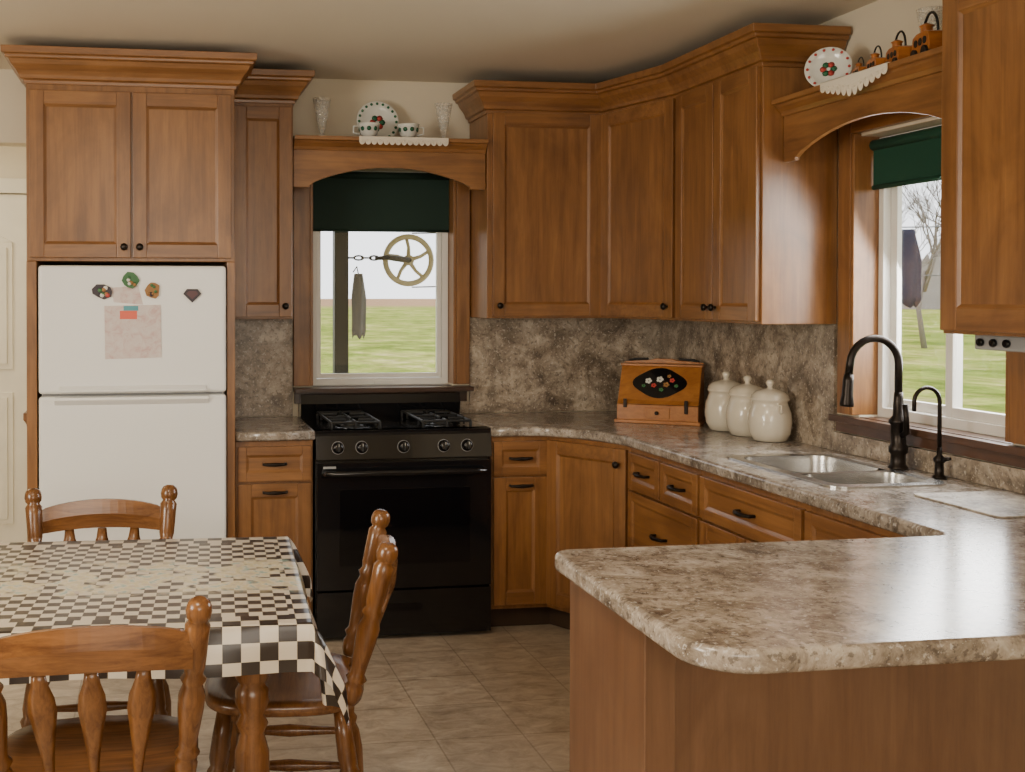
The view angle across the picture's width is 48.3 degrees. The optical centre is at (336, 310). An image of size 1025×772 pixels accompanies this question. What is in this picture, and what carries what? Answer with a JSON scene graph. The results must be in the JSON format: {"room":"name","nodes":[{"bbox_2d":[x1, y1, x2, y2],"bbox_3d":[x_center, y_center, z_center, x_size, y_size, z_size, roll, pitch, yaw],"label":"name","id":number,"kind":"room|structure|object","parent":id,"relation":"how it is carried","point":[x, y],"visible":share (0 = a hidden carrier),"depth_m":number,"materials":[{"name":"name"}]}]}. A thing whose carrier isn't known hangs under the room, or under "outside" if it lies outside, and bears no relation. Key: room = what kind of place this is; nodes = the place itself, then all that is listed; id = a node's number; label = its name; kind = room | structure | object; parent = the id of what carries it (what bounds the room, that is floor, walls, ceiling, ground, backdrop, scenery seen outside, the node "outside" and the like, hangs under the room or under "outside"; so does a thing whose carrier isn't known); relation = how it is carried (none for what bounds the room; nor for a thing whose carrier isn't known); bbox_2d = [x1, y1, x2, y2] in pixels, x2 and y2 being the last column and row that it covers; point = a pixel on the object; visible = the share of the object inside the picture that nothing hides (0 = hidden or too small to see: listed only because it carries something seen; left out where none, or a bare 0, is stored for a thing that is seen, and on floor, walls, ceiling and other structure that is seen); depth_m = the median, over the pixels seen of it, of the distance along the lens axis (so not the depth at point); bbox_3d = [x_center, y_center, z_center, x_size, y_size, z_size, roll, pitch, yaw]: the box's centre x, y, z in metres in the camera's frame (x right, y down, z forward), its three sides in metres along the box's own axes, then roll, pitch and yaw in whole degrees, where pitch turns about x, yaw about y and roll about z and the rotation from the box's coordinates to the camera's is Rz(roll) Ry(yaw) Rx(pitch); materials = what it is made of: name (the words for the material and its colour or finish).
{"room":"kitchen","nodes":[
{"label":"kitchen","id":0,"kind":"room"},
{"bbox_2d":[0,146,25,194],"bbox_3d":[-2.909,0.137,6.277,2.600,2.550,0.100,0,1,-9],"label":"wall","id":1,"kind":"structure","parent":0,"point":[12,159],"depth_m":6.38,"materials":[{"name":"beige paint"}]},
{"bbox_2d":[0,178,25,193],"bbox_3d":[-2.160,0.332,6.311,1.040,2.160,0.060,0,1,-9],"label":"trim","id":2,"kind":"structure","parent":1,"relation":"attached to","point":[7,185],"depth_m":6.32,"materials":[{"name":"paint"}]},
{"bbox_2d":[0,194,26,542],"bbox_3d":[-2.156,0.372,6.287,0.860,2.060,0.110,0,1,-9],"label":"door","id":3,"kind":"structure","parent":1,"relation":"in","point":[13,238],"depth_m":6.35,"materials":[{"name":"paint"}]},
{"bbox_2d":[23,411,26,424],"bbox_3d":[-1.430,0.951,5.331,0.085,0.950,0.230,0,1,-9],"label":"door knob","id":4,"kind":"structure","parent":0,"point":[25,412],"depth_m":5.21,"materials":[{"name":"gold metal"}]},
{"bbox_2d":[1,624,569,771],"bbox_3d":[-0.717,1.490,2.490,5.950,0.050,8.500,0,1,-9],"label":"floor","id":5,"kind":"structure","parent":0,"point":[497,699],"depth_m":4.06,"materials":[{"name":"tile"}]},
{"bbox_2d":[20,485,177,727],"bbox_3d":[-0.732,1.016,3.448,0.492,0.877,0.521,0,1,-9],"label":"dining chair","id":6,"kind":"object","parent":5,"relation":"on","point":[102,513],"visible":0.3,"depth_m":3.66,"materials":[{"name":"brown wood"}]},
{"bbox_2d":[0,596,211,771],"bbox_3d":[-0.535,1.029,2.516,0.492,0.877,0.521,0,1,-9],"label":"dining chair","id":7,"kind":"object","parent":5,"relation":"on","point":[141,740],"visible":1,"depth_m":2.31,"materials":[{"name":"brown wood"}]},
{"bbox_2d":[0,44,256,541],"bbox_3d":[-0.897,0.176,4.962,1.038,2.510,0.715,0,1,-9],"label":"cabinet","id":8,"kind":"object","parent":5,"relation":"on","point":[130,153],"visible":0.94,"depth_m":4.66,"materials":[{"name":"brown wood"}]},
{"bbox_2d":[38,265,225,541],"bbox_3d":[-0.889,0.620,4.959,0.768,1.622,0.664,0,1,-9],"label":"refrigerator","id":9,"kind":"object","parent":5,"relation":"on","point":[129,428],"depth_m":4.65,"materials":[{"name":"white metal"}]},
{"bbox_2d":[104,285,161,358],"bbox_3d":[-0.843,0.048,4.644,0.233,0.305,0.004,0,1,-9],"label":"note","id":10,"kind":"object","parent":9,"relation":"attached to","point":[131,331],"visible":1,"depth_m":4.64,"materials":[{"name":"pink paper"}]},
{"bbox_2d":[92,272,200,301],"bbox_3d":[-0.785,-0.097,4.645,0.448,0.128,0.016,0,1,-9],"label":"fridge magnets","id":11,"kind":"object","parent":9,"relation":"attached to","point":[130,280],"visible":1,"depth_m":4.63,"materials":[{"name":"multicoloured plastic"}]},
{"bbox_2d":[234,674,269,771],"bbox_3d":[-0.846,1.083,2.919,1.490,0.753,0.910,0,1,-6],"label":"dining table","id":12,"kind":"object","parent":5,"relation":"on","point":[251,691],"visible":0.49,"depth_m":2.59,"materials":[{"name":"brown wood"}]},
{"bbox_2d":[0,536,348,723],"bbox_3d":[-0.846,0.811,2.916,1.657,0.219,1.042,0,1,-6],"label":"tablecloth","id":13,"kind":"object","parent":12,"relation":"on","point":[262,621],"visible":0.95,"depth_m":2.77,"materials":[{"name":"multicoloured fabric"}]},
{"bbox_2d":[235,440,312,613],"bbox_3d":[-0.307,0.993,5.087,0.336,0.872,0.642,0,1,-9],"label":"base cabinet","id":14,"kind":"object","parent":5,"relation":"on","point":[274,479],"visible":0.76,"depth_m":4.82,"materials":[{"name":"brown wood"}]},
{"bbox_2d":[235,416,314,441],"bbox_3d":[-0.307,0.535,5.099,0.342,0.040,0.610,0,1,-9],"label":"countertop","id":15,"kind":"structure","parent":14,"relation":"on","point":[283,428],"depth_m":4.88,"materials":[{"name":"stone"}]},
{"bbox_2d":[204,509,397,771],"bbox_3d":[-0.094,1.021,3.060,0.521,0.877,0.492,0,1,0],"label":"dining chair","id":16,"kind":"object","parent":5,"relation":"on","point":[291,694],"visible":0.83,"depth_m":2.90,"materials":[{"name":"brown wood"}]},
{"bbox_2d":[299,392,491,638],"bbox_3d":[0.258,0.917,5.147,0.785,1.022,0.668,0,1,-9],"label":"gas range","id":17,"kind":"object","parent":5,"relation":"on","point":[413,457],"visible":0.99,"depth_m":4.89,"materials":[{"name":"black metal"}]},
{"bbox_2d":[489,436,905,629],"bbox_3d":[1.344,1.005,4.214,1.060,0.872,2.880,0,1,-9],"label":"base cabinet","id":18,"kind":"object","parent":5,"relation":"on","point":[550,495],"visible":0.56,"depth_m":4.79,"materials":[{"name":"brown wood"}]},
{"bbox_2d":[460,411,1024,673],"bbox_3d":[1.129,0.554,3.772,1.651,0.042,3.677,0,1,-9],"label":"countertop","id":19,"kind":"structure","parent":18,"relation":"on","point":[949,590],"depth_m":2.33,"materials":[{"name":"laminate"}]},
{"bbox_2d":[614,358,705,425],"bbox_3d":[1.498,0.368,5.174,0.380,0.290,0.233,0,1,25],"label":"box","id":20,"kind":"object","parent":19,"relation":"on","point":[657,390],"visible":0.99,"depth_m":5.13,"materials":[{"name":"brown wood"}]},
{"bbox_2d":[705,371,740,431],"bbox_3d":[1.688,0.390,4.852,0.174,0.256,0.174,0,1,20],"label":"ceramic canister","id":21,"kind":"object","parent":19,"relation":"on","point":[718,397],"visible":0.68,"depth_m":4.80,"materials":[{"name":"beige ceramic"}]},
{"bbox_2d":[726,375,762,436],"bbox_3d":[1.716,0.395,4.674,0.171,0.251,0.171,0,1,20],"label":"ceramic canister","id":22,"kind":"object","parent":19,"relation":"on","point":[739,404],"visible":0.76,"depth_m":4.62,"materials":[{"name":"beige ceramic"}]},
{"bbox_2d":[748,379,791,441],"bbox_3d":[1.743,0.399,4.501,0.168,0.246,0.168,0,1,20],"label":"ceramic canister","id":23,"kind":"object","parent":19,"relation":"on","point":[769,414],"visible":1,"depth_m":4.44,"materials":[{"name":"beige ceramic"}]},
{"bbox_2d":[728,453,945,488],"bbox_3d":[1.648,0.631,3.748,0.407,0.206,0.685,0,1,-9],"label":"sink","id":24,"kind":"object","parent":19,"relation":"in","point":[831,472],"visible":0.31,"depth_m":3.69,"materials":[{"name":"silver metal"}]},
{"bbox_2d":[839,335,909,470],"bbox_3d":[1.805,0.306,3.761,0.226,0.453,0.109,0,1,14],"label":"kitchen faucet","id":25,"kind":"object","parent":19,"relation":"on","point":[899,422],"visible":1,"depth_m":3.74,"materials":[{"name":"brown metal"}]},
{"bbox_2d":[912,386,951,479],"bbox_3d":[1.892,0.387,3.570,0.114,0.297,0.069,0,1,18],"label":"filter faucet","id":26,"kind":"object","parent":19,"relation":"on","point":[939,459],"visible":1,"depth_m":3.56,"materials":[{"name":"brown metal"}]},
{"bbox_2d":[914,491,1024,517],"bbox_3d":[1.865,0.539,3.130,0.315,0.005,0.350,0,1,-9],"label":"mat","id":27,"kind":"object","parent":19,"relation":"on","point":[998,504],"visible":1,"depth_m":3.15,"materials":[{"name":"white"}]},
{"bbox_2d":[570,580,1024,771],"bbox_3d":[1.348,1.031,2.502,1.585,0.868,0.415,0,1,-9],"label":"base cabinet","id":28,"kind":"object","parent":5,"relation":"on","point":[636,706],"visible":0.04,"depth_m":2.26,"materials":[{"name":"brown wood"}]},
{"bbox_2d":[0,69,616,416],"bbox_3d":[-1.116,0.150,5.364,5.860,2.550,0.140,0,1,-9],"label":"wall","id":29,"kind":"structure","parent":0,"point":[425,104],"depth_m":5.46,"materials":[{"name":"beige paint"}]},
{"bbox_2d":[235,319,292,416],"bbox_3d":[-0.368,0.273,5.404,0.317,0.474,0.014,0,1,-9],"label":"backsplash","id":30,"kind":"structure","parent":29,"relation":"attached to","point":[263,347],"depth_m":5.40,"materials":[{"name":"stone"}]},
{"bbox_2d":[234,68,314,318],"bbox_3d":[-0.310,-0.523,5.206,0.374,1.120,0.396,0,1,-9],"label":"upper cabinet","id":31,"kind":"object","parent":29,"relation":"attached to","point":[264,103],"visible":0.84,"depth_m":5.08,"materials":[{"name":"brown wood"}]},
{"bbox_2d":[313,171,447,384],"bbox_3d":[0.214,-0.163,5.595,0.696,1.060,0.068,0,1,-9],"label":"window","id":32,"kind":"structure","parent":29,"relation":"in","point":[440,376],"depth_m":5.60,"materials":[{"name":"white plastic"}]},
{"bbox_2d":[313,172,448,232],"bbox_3d":[0.222,-0.537,5.541,0.688,0.295,0.036,0,1,-9],"label":"roller shade","id":33,"kind":"object","parent":32,"relation":"attached to","point":[349,201],"visible":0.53,"depth_m":5.53,"materials":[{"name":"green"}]},
{"bbox_2d":[293,179,469,385],"bbox_3d":[0.214,-0.203,5.548,0.877,1.130,0.170,0,1,-9],"label":"trim","id":34,"kind":"structure","parent":29,"relation":"attached to","point":[459,194],"depth_m":5.52,"materials":[{"name":"brown wood"}]},
{"bbox_2d":[293,384,473,403],"bbox_3d":[0.227,0.409,5.492,0.879,0.079,0.168,0,1,-9],"label":"windowsill","id":35,"kind":"object","parent":29,"relation":"attached to","point":[394,388],"visible":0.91,"depth_m":5.43,"materials":[{"name":"brown wood"}]},
{"bbox_2d":[293,135,487,189],"bbox_3d":[0.235,-0.685,5.312,0.909,0.231,0.330,0,1,-9],"label":"shelf","id":36,"kind":"object","parent":29,"relation":"attached to","point":[315,157],"visible":0.98,"depth_m":5.19,"materials":[{"name":"brown wood"}]},
{"bbox_2d":[353,122,379,135],"bbox_3d":[0.152,-0.841,5.288,0.113,0.082,0.108,1,1,33],"label":"teacup","id":37,"kind":"object","parent":36,"relation":"on","point":[365,128],"visible":0.75,"depth_m":5.25,"materials":[{"name":"white ceramic"}]},
{"bbox_2d":[356,101,398,135],"bbox_3d":[0.201,-0.913,5.411,0.210,0.205,0.054,0,1,-9],"label":"decorative plate","id":38,"kind":"object","parent":36,"relation":"on","point":[380,112],"visible":0.77,"depth_m":5.42,"materials":[{"name":"white ceramic"}]},
{"bbox_2d":[359,136,448,145],"bbox_3d":[0.308,-0.781,5.180,0.420,0.040,0.066,0,1,-9],"label":"lace doily","id":39,"kind":"object","parent":36,"relation":"attached to","point":[386,140],"visible":1,"depth_m":5.15,"materials":[{"name":"beige fabric"}]},
{"bbox_2d":[397,123,423,136],"bbox_3d":[0.344,-0.842,5.315,0.113,0.082,0.108,1,1,33],"label":"teacup","id":40,"kind":"object","parent":36,"relation":"on","point":[405,129],"visible":0.82,"depth_m":5.28,"materials":[{"name":"white ceramic"}]},
{"bbox_2d":[460,401,468,412],"bbox_3d":[0.627,0.479,5.563,0.068,0.058,0.014,0,1,-9],"label":"backsplash","id":41,"kind":"structure","parent":29,"relation":"attached to","point":[464,405],"depth_m":5.56,"materials":[{"name":"stone"}]},
{"bbox_2d":[469,318,659,412],"bbox_3d":[1.161,0.270,5.644,1.011,0.474,0.014,0,1,-9],"label":"backsplash","id":42,"kind":"structure","parent":29,"relation":"attached to","point":[517,364],"depth_m":5.62,"materials":[{"name":"stone"}]},
{"bbox_2d":[349,234,433,285],"bbox_3d":[0.315,-0.290,6.423,0.505,0.302,0.096,0,1,-9],"label":"pulley","id":43,"kind":"object","parent":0,"point":[407,260],"depth_m":6.42,"materials":[{"name":"beige metal"}]},
{"bbox_2d":[0,0,877,82],"bbox_3d":[-0.702,-1.134,2.455,5.980,0.100,8.500,0,1,-9],"label":"ceiling","id":44,"kind":"structure","parent":0,"point":[445,41],"depth_m":4.41,"materials":[{"name":"beige paint"}]},
{"bbox_2d":[788,0,1024,468],"bbox_3d":[2.281,0.194,2.234,0.140,2.550,7.100,0,1,-9],"label":"wall","id":45,"kind":"structure","parent":0,"point":[879,22],"depth_m":3.96,"materials":[{"name":"beige paint"}]},
{"bbox_2d":[452,23,851,323],"bbox_3d":[1.239,-0.508,4.841,1.099,1.100,1.600,0,1,-9],"label":"upper cabinet","id":46,"kind":"object","parent":45,"relation":"attached to","point":[666,191],"visible":0.97,"depth_m":4.90,"materials":[{"name":"brown wood"}]},
{"bbox_2d":[659,320,836,449],"bbox_3d":[1.771,0.279,4.973,0.014,0.474,1.497,0,1,-9],"label":"backsplash","id":47,"kind":"structure","parent":45,"relation":"attached to","point":[801,359],"depth_m":4.60,"materials":[{"name":"stone"}]},
{"bbox_2d":[771,46,941,161],"bbox_3d":[1.829,-0.662,3.715,0.270,0.231,0.970,0,1,-9],"label":"shelf","id":48,"kind":"object","parent":45,"relation":"attached to","point":[911,84],"visible":0.73,"depth_m":3.68,"materials":[{"name":"brown wood"}]},
{"bbox_2d":[804,47,851,85],"bbox_3d":[1.752,-0.864,3.989,0.158,0.155,0.045,0,1,29],"label":"decorative plate","id":49,"kind":"object","parent":48,"relation":"on","point":[825,64],"visible":0.83,"depth_m":4.00,"materials":[{"name":"white ceramic"}]},
{"bbox_2d":[820,62,889,95],"bbox_3d":[1.723,-0.743,3.682,0.066,0.073,0.360,0,1,-9],"label":"lace doily","id":50,"kind":"object","parent":48,"relation":"attached to","point":[851,82],"visible":1,"depth_m":3.66,"materials":[{"name":"beige fabric"}]},
{"bbox_2d":[852,11,941,72],"bbox_3d":[1.812,-0.852,3.612,0.108,0.149,0.462,0,1,-9],"label":"decorative basket","id":51,"kind":"object","parent":48,"relation":"on","point":[928,38],"visible":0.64,"depth_m":3.54,"materials":[{"name":"wood"}]},
{"bbox_2d":[828,414,1024,468],"bbox_3d":[1.990,0.426,3.730,0.112,0.064,1.020,0,1,-9],"label":"windowsill","id":52,"kind":"object","parent":45,"relation":"attached to","point":[989,448],"visible":0.98,"depth_m":3.62,"materials":[{"name":"brown wood"}]},
{"bbox_2d":[833,431,1024,493],"bbox_3d":[2.050,0.506,3.179,0.020,0.070,2.130,0,1,-9],"label":"backsplash","id":53,"kind":"structure","parent":45,"relation":"attached to","point":[1005,477],"depth_m":3.61,"materials":[{"name":"stone"}]},
{"bbox_2d":[837,112,1024,444],"bbox_3d":[2.025,-0.162,3.738,0.168,1.100,0.920,0,1,-9],"label":"trim","id":54,"kind":"structure","parent":45,"relation":"attached to","point":[858,204],"depth_m":4.10,"materials":[{"name":"brown wood"}]},
{"bbox_2d":[878,124,1004,437],"bbox_3d":[2.072,-0.117,3.741,0.055,1.020,0.746,0,1,-9],"label":"window","id":55,"kind":"structure","parent":45,"relation":"in","point":[954,416],"depth_m":4.05,"materials":[{"name":"white plastic"}]},
{"bbox_2d":[869,125,941,189],"bbox_3d":[2.019,-0.526,3.727,0.040,0.181,0.730,0,1,-9],"label":"roller shade","id":56,"kind":"object","parent":55,"relation":"attached to","point":[914,157],"visible":0.58,"depth_m":3.90,"materials":[{"name":"teal fabric"}]},
{"bbox_2d":[940,0,1024,336],"bbox_3d":[1.915,-0.487,2.802,0.396,1.115,0.855,0,1,-9],"label":"upper cabinet","id":57,"kind":"object","parent":45,"relation":"attached to","point":[982,266],"visible":1,"depth_m":3.04,"materials":[{"name":"brown wood"}]},
{"bbox_2d":[975,335,1024,351],"bbox_3d":[1.933,0.090,3.089,0.202,0.043,0.260,0,1,-9],"label":"under-cabinet radio","id":58,"kind":"object","parent":57,"relation":"attached to","point":[982,342],"visible":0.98,"depth_m":3.10,"materials":[{"name":"grey plastic"}]},
{"label":"outside","id":59,"kind":"structure","parent":0,"visible":0},
{"bbox_2d":[321,299,1005,413],"bbox_3d":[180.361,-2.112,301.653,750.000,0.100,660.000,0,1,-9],"label":"ground","id":60,"kind":"structure","parent":59,"point":[400,335],"depth_m":40.66,"materials":[{"name":"green plant"}]},
{"bbox_2d":[333,231,348,372],"bbox_3d":[0.025,0.086,6.383,0.100,3.750,0.100,0,1,-9],"label":"porch post","id":61,"kind":"object","parent":60,"relation":"on","point":[340,239],"visible":0.06,"depth_m":6.34,"materials":[{"name":"wood"}]},
{"bbox_2d":[351,266,365,338],"bbox_3d":[0.123,-0.045,6.318,0.083,0.414,0.073,1,1,34],"label":"rag","id":62,"kind":"object","parent":61,"relation":"hanging from","point":[358,299],"visible":1,"depth_m":6.30,"materials":[{"name":"grey fabric"}]},
{"bbox_2d":[412,226,940,307],"bbox_3d":[4.169,-0.264,6.933,7.532,0.674,0.099,0,1,-8],"label":"clothesline","id":63,"kind":"object","parent":60,"relation":"on","point":[911,256],"visible":0.16,"depth_m":6.81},
{"bbox_2d":[902,197,929,228],"bbox_3d":[30.729,-3.374,65.747,8.049,9.053,7.172,0,1,-30],"label":"bare tree","id":64,"kind":"object","parent":60,"relation":"on","point":[916,197],"visible":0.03,"depth_m":64.55,"materials":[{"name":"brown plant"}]},
{"bbox_2d":[901,246,940,308],"bbox_3d":[114.454,-4.605,109.035,120.000,10.365,140.000,0,1,-9],"label":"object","id":65,"kind":"structure","parent":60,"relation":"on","point":[931,297],"depth_m":159.61,"materials":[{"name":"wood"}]},
{"bbox_2d":[902,181,940,347],"bbox_3d":[23.160,-2.421,42.509,2.791,7.802,4.735,-1,1,-41],"label":"bare tree","id":66,"kind":"object","parent":60,"relation":"on","point":[925,280],"visible":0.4,"depth_m":42.97,"materials":[{"name":"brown plant"}]},
{"bbox_2d":[902,185,940,266],"bbox_3d":[20.253,-1.976,39.739,3.727,6.984,4.870,0,1,21],"label":"bare tree","id":67,"kind":"object","parent":60,"relation":"on","point":[907,209],"visible":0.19,"depth_m":38.82,"materials":[{"name":"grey plant"}]},
{"bbox_2d":[903,184,940,224],"bbox_3d":[28.616,-3.029,49.337,5.436,8.816,6.030,-1,1,-38],"label":"bare tree","id":68,"kind":"object","parent":60,"relation":"on","point":[928,184],"visible":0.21,"depth_m":49.98,"materials":[{"name":"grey plant"}]}
]}

